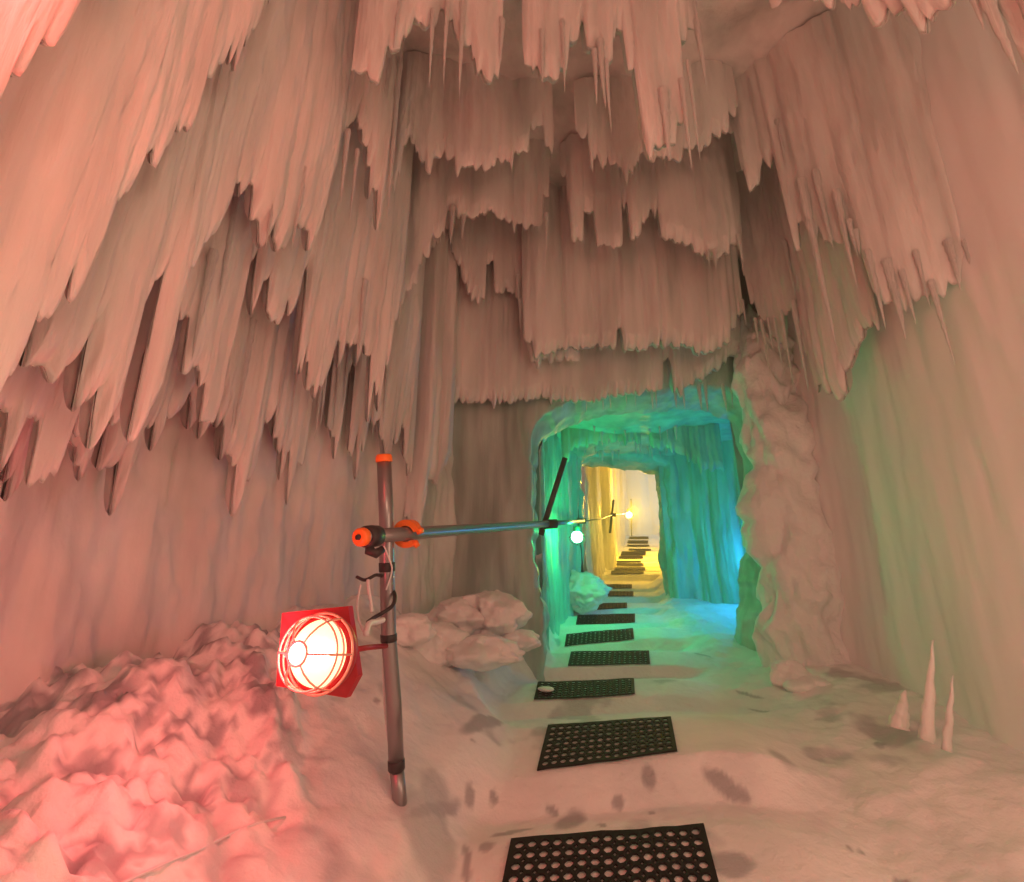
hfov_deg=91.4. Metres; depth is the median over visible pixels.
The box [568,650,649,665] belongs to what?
rubber mat
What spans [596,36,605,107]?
icicles
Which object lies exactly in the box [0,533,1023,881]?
floor
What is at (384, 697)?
cable
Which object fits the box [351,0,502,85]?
curtain
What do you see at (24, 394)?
curtain
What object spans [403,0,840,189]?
ceiling
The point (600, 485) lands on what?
wall
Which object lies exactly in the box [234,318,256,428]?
icicles
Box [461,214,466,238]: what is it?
icicles
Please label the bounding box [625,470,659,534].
wall
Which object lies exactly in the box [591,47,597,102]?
icicles
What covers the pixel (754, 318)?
icicles
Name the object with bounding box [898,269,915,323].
icicles
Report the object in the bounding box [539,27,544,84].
icicles
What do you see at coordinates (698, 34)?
icicles
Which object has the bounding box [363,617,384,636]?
cable
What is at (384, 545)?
cable
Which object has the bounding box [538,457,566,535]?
post
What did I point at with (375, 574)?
cable
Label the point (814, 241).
icicles
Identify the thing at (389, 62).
icicles
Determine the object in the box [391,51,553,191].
curtain
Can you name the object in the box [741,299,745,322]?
icicles
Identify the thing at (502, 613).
lump
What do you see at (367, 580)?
cable
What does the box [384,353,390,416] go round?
icicles
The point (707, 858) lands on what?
rubber mat
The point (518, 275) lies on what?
icicles
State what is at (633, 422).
ceiling
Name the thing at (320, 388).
icicles
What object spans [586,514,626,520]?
pipe
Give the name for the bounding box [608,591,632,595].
rubber mat
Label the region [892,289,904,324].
icicles
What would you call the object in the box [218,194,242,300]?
icicles
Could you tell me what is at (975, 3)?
icicles
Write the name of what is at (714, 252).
icicles
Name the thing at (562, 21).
icicles
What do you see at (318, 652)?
lamp
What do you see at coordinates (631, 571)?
rubber mat
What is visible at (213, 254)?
icicles
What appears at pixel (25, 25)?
curtain
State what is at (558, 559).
wall
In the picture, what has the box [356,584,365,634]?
cable
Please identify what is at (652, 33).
curtain
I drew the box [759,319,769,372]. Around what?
icicles
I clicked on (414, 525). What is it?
clamp
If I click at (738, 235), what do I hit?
icicles
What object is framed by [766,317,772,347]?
icicles
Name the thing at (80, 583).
wall
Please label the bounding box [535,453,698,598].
wall partition
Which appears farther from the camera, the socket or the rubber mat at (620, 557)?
the rubber mat at (620, 557)
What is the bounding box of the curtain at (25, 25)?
[0,0,80,98]
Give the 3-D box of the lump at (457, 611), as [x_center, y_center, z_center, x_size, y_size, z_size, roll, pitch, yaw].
[-0.441,1.585,4.440,0.663,0.392,0.596,-5,-17,16]
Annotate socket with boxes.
[573,526,579,531]
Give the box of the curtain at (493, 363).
[454,261,742,408]
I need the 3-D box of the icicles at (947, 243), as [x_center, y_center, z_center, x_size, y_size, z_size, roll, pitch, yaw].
[2.657,-1.060,3.002,0.050,0.349,0.049,-9,-18,27]
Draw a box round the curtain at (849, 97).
[728,2,963,313]
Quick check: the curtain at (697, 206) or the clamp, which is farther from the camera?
the curtain at (697, 206)
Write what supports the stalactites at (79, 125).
hanging from the ceiling at (735, 33)
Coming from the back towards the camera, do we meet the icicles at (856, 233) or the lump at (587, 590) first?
the lump at (587, 590)
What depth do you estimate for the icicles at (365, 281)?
3.65 m
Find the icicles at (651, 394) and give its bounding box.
[650,391,653,409]
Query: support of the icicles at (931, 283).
hanging from the curtain at (849, 97)
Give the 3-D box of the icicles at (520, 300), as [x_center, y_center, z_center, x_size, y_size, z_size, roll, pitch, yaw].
[0.088,-1.327,5.260,0.043,0.355,0.055,10,-19,-30]
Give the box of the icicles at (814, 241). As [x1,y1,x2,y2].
[806,218,836,349]
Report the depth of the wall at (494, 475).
5.57 m
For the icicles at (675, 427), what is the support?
hanging from the ceiling at (633, 422)
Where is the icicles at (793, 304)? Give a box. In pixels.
[789,299,807,389]
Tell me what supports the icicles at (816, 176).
hanging from the curtain at (849, 97)
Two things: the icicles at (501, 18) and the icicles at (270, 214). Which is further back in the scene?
the icicles at (501, 18)
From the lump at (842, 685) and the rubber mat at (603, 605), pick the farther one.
the rubber mat at (603, 605)
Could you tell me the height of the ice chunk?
0.039 m
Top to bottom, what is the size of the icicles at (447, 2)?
0.706 m
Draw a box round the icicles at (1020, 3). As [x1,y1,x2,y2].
[1015,0,1023,18]
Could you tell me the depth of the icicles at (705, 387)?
5.81 m
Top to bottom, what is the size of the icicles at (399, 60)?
1.433 m
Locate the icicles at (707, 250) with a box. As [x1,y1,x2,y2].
[706,249,709,264]
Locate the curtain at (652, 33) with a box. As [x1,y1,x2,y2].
[522,0,694,160]
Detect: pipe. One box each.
[352,520,549,558]
[558,519,584,524]
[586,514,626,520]
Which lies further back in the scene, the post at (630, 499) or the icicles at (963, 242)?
the post at (630, 499)
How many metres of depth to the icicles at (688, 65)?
3.14 m
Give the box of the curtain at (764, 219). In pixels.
[736,159,879,400]
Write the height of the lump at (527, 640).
0.180 m
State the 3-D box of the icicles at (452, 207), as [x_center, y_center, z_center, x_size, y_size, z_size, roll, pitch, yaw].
[-0.552,-1.980,4.574,0.070,0.437,0.052,-11,-20,32]
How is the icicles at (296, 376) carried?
hanging from the curtain at (240, 445)
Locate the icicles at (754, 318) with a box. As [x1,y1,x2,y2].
[753,317,758,345]
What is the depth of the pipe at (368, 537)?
2.62 m
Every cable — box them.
[356,573,382,581]
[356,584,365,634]
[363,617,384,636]
[366,579,373,612]
[366,590,396,621]
[383,545,392,589]
[383,671,387,742]
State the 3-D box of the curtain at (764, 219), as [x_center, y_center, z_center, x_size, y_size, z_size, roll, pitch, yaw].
[2.521,-1.669,4.419,0.214,2.902,1.265,2,-17,-8]
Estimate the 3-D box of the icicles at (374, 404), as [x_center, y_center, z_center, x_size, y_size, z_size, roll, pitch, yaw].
[-1.157,-0.493,4.257,0.053,1.010,0.057,-10,-19,32]
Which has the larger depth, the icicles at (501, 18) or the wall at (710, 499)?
the wall at (710, 499)
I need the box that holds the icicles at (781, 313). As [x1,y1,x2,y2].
[779,309,794,389]
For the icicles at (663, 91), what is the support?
hanging from the curtain at (652, 33)
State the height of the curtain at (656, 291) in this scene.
2.072 m
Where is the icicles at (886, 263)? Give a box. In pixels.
[881,257,905,339]
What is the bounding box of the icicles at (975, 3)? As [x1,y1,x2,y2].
[969,0,984,29]
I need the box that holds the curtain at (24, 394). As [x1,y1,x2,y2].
[0,364,79,487]
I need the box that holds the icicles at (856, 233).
[852,228,859,254]
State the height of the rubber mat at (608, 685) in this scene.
0.090 m
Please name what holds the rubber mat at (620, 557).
on the floor
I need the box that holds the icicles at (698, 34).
[693,16,705,86]
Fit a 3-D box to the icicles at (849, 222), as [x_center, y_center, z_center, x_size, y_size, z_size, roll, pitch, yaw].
[2.327,-1.381,3.416,0.049,0.307,0.048,1,-16,-3]
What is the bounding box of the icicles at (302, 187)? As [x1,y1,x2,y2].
[292,166,306,247]
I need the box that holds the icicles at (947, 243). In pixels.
[942,237,960,290]
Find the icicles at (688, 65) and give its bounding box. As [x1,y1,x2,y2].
[686,58,699,156]
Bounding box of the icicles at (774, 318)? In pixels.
[773,317,782,366]
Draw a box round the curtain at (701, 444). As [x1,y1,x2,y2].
[561,423,723,475]
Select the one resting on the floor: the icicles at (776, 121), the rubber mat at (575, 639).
the rubber mat at (575, 639)
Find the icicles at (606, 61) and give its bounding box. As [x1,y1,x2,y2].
[604,58,611,131]
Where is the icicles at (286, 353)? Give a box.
[273,329,291,438]
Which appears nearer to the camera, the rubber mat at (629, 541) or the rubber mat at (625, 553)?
the rubber mat at (625, 553)
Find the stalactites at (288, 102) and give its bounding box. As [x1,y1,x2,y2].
[18,0,403,449]
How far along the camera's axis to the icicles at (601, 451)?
8.88 m
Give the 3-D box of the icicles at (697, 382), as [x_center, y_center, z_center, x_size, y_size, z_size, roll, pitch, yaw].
[2.178,-0.530,5.808,0.057,0.384,0.044,-11,-20,32]
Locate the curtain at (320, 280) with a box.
[177,122,413,423]
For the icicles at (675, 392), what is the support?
hanging from the wall at (494, 475)
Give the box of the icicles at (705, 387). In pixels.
[703,379,707,409]
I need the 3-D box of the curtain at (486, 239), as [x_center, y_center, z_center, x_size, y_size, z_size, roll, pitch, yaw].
[-0.281,-1.658,5.338,2.062,2.406,0.314,4,-17,-12]
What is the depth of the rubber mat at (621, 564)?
14.98 m
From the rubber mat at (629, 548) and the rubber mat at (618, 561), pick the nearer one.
the rubber mat at (618, 561)
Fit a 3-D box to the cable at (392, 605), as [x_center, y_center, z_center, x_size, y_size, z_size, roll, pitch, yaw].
[-0.588,0.754,2.321,0.076,0.163,0.288,-2,-16,6]
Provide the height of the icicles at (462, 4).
0.887 m
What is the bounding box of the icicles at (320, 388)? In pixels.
[314,386,322,440]
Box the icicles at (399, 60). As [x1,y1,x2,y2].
[387,57,402,217]
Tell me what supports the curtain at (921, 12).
hanging from the ceiling at (735, 33)
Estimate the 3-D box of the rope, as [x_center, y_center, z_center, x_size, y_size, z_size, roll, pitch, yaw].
[-0.991,1.318,1.631,0.071,0.121,0.739,-3,-17,11]
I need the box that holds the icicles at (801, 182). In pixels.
[795,177,829,321]
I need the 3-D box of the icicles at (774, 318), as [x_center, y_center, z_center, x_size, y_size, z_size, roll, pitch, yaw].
[2.418,-0.885,4.543,0.031,0.522,0.024,8,-18,-25]
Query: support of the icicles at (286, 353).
hanging from the curtain at (240, 445)
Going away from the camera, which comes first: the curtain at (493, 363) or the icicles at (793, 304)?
the icicles at (793, 304)
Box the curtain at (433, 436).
[404,228,458,540]
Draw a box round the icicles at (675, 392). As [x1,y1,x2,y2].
[673,391,676,407]
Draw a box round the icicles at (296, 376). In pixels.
[291,371,297,417]
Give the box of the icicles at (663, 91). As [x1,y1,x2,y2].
[657,85,670,160]
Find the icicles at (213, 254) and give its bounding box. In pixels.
[192,248,218,357]
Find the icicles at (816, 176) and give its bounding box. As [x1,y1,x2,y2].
[812,168,832,247]
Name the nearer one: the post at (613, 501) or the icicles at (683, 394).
the icicles at (683, 394)
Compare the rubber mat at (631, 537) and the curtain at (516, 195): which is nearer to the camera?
the curtain at (516, 195)
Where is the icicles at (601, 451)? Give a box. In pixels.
[600,450,603,461]
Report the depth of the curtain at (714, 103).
4.17 m
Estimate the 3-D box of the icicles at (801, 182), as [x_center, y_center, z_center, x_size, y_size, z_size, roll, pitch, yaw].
[2.174,-1.379,3.589,0.076,1.221,0.066,-8,-18,26]
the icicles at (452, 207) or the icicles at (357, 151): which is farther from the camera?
the icicles at (452, 207)
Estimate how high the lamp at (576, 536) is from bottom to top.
0.276 m
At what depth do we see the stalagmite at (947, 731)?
2.54 m
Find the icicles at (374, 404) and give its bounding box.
[372,404,375,435]
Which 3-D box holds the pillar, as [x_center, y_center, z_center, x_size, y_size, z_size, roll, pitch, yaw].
[2.801,0.838,4.997,0.928,5.123,0.895,14,-21,-39]
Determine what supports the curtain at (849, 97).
hanging from the ceiling at (735, 33)
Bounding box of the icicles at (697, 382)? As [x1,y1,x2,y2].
[695,380,701,409]
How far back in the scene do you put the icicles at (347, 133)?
3.13 m
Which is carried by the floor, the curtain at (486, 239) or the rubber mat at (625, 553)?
the rubber mat at (625, 553)
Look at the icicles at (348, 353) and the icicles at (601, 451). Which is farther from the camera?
the icicles at (601, 451)
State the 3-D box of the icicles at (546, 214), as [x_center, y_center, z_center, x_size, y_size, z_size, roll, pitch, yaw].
[0.328,-1.947,4.660,0.061,0.388,0.075,3,-17,-12]
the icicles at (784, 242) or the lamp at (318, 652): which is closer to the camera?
the lamp at (318, 652)
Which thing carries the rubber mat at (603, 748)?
on the floor
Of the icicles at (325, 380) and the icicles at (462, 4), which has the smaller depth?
the icicles at (462, 4)
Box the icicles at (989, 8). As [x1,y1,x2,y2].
[979,0,1017,73]
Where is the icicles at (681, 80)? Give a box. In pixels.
[678,77,691,166]
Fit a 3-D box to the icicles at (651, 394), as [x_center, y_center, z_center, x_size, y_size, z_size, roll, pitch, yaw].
[1.627,-0.535,5.806,0.051,0.375,0.051,8,-18,-25]
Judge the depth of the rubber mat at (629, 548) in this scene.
18.54 m
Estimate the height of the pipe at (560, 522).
0.528 m
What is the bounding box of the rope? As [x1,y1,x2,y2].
[122,816,285,881]
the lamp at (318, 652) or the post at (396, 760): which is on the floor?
the post at (396, 760)
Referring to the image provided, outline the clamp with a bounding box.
[394,520,423,547]
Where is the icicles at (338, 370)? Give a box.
[333,354,343,429]
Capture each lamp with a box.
[276,606,387,697]
[569,526,584,544]
[624,509,633,519]
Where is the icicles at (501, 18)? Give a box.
[499,16,504,58]
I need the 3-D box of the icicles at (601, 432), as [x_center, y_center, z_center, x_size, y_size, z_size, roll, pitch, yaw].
[1.384,-0.081,7.700,0.084,0.337,0.065,16,-23,-43]
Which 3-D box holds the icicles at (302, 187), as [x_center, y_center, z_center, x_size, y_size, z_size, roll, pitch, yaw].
[-1.176,-1.345,2.769,0.052,0.673,0.040,-3,-17,9]
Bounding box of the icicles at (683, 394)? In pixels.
[682,388,684,407]
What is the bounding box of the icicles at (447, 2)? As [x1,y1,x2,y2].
[443,0,450,84]
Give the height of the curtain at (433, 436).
3.898 m
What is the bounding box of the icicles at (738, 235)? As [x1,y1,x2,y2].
[735,233,743,261]
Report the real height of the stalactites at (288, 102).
4.020 m
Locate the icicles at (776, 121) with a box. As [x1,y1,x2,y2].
[774,118,784,161]
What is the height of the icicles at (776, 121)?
0.448 m
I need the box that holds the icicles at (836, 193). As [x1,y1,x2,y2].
[832,188,857,288]
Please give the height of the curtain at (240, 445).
4.168 m
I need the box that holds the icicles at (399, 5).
[393,0,401,48]
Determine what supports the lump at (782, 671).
on the floor
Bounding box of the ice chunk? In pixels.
[538,686,553,691]
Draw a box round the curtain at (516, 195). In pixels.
[398,138,550,325]
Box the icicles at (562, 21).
[559,17,565,91]
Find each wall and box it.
[0,371,456,704]
[451,258,761,681]
[539,433,578,643]
[581,466,628,579]
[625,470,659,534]
[658,422,745,603]
[754,0,1023,753]
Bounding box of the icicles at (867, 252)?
[864,248,885,329]
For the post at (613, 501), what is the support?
attached to the pipe at (612, 514)
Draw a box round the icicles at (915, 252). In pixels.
[912,249,929,305]
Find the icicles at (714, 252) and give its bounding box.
[711,248,717,267]
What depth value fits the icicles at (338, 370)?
3.87 m
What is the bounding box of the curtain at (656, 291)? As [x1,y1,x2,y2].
[522,182,742,359]
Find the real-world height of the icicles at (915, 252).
0.413 m
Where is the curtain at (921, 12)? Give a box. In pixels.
[769,0,1023,62]
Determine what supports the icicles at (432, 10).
hanging from the curtain at (374, 35)
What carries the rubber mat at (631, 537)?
on the floor
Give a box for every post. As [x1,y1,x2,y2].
[375,454,406,806]
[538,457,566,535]
[577,508,585,571]
[609,500,615,532]
[630,499,631,535]
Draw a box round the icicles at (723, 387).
[721,383,726,410]
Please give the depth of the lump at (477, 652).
3.84 m
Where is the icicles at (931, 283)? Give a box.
[927,279,954,363]
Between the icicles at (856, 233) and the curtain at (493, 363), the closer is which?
the icicles at (856, 233)
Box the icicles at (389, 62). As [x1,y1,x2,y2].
[385,57,391,97]
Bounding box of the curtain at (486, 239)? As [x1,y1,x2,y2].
[427,211,579,369]
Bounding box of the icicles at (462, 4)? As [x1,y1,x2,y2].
[459,0,466,94]
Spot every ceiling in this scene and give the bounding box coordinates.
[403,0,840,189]
[538,409,732,458]
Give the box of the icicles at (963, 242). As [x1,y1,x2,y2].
[961,239,970,263]
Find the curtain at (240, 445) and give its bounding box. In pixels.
[0,255,425,516]
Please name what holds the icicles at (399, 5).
hanging from the curtain at (374, 35)
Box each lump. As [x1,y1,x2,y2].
[377,612,436,646]
[410,620,471,666]
[424,597,483,633]
[446,634,524,671]
[461,590,532,635]
[501,629,540,651]
[569,569,611,614]
[770,659,812,687]
[783,676,830,692]
[832,683,851,688]
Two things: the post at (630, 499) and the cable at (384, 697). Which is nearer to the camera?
the cable at (384, 697)
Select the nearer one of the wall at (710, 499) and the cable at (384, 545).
the cable at (384, 545)
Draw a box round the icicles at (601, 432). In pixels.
[599,431,602,445]
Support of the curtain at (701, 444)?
hanging from the ceiling at (633, 422)
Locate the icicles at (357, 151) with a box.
[349,148,359,222]
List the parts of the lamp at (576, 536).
bulb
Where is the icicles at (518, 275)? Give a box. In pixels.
[516,273,520,304]
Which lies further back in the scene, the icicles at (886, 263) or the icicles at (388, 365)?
the icicles at (388, 365)
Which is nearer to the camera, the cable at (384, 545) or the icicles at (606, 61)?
the cable at (384, 545)
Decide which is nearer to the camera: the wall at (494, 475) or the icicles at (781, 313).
the icicles at (781, 313)
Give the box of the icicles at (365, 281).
[359,278,368,347]
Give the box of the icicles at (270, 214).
[265,198,274,249]
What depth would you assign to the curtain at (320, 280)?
3.33 m
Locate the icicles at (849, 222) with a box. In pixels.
[846,218,857,255]
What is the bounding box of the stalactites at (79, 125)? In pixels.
[0,0,269,391]
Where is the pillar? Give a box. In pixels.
[731,304,851,666]
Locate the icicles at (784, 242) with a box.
[782,239,795,298]
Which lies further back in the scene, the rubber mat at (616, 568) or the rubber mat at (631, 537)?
the rubber mat at (631, 537)
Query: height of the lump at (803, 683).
0.165 m
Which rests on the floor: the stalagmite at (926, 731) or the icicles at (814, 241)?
the stalagmite at (926, 731)
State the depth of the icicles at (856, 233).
3.39 m
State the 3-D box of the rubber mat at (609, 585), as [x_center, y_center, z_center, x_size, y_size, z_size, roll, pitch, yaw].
[2.047,3.001,10.326,0.958,0.095,0.400,0,-16,0]
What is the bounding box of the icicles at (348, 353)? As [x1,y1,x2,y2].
[342,347,350,411]
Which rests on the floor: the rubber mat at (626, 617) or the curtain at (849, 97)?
the rubber mat at (626, 617)
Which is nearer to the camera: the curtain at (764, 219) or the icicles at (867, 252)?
the icicles at (867, 252)
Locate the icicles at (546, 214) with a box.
[544,212,549,246]
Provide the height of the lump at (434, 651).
0.380 m
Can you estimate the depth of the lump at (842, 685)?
3.80 m
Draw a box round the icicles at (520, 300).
[518,299,521,329]
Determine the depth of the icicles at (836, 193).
3.47 m
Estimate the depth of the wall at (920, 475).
3.08 m
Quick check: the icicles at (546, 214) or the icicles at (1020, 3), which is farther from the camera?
the icicles at (546, 214)
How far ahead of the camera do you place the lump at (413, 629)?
3.66 m
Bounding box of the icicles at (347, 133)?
[340,128,350,201]
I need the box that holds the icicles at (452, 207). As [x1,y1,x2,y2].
[449,203,455,244]
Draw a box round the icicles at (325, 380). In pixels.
[321,375,327,421]
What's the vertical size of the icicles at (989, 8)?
0.697 m
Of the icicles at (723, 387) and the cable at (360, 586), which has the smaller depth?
the cable at (360, 586)
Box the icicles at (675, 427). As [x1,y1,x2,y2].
[674,425,677,440]
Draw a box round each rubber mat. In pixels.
[502,823,718,881]
[534,678,634,698]
[537,716,676,770]
[565,628,633,645]
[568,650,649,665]
[576,613,634,624]
[597,602,626,609]
[606,584,631,587]
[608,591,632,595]
[611,570,643,573]
[614,567,644,569]
[616,563,643,565]
[617,560,640,562]
[618,556,642,558]
[620,551,645,555]
[627,540,647,542]
[629,536,647,538]
[629,548,650,550]
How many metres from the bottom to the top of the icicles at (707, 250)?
0.167 m
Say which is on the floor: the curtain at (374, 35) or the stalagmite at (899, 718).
the stalagmite at (899, 718)
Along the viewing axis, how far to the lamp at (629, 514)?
16.63 m
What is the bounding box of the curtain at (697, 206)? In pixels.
[559,133,741,260]
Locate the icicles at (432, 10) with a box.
[429,7,435,85]
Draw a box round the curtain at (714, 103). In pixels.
[573,59,737,186]
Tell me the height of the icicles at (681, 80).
0.710 m
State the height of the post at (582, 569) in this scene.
1.288 m

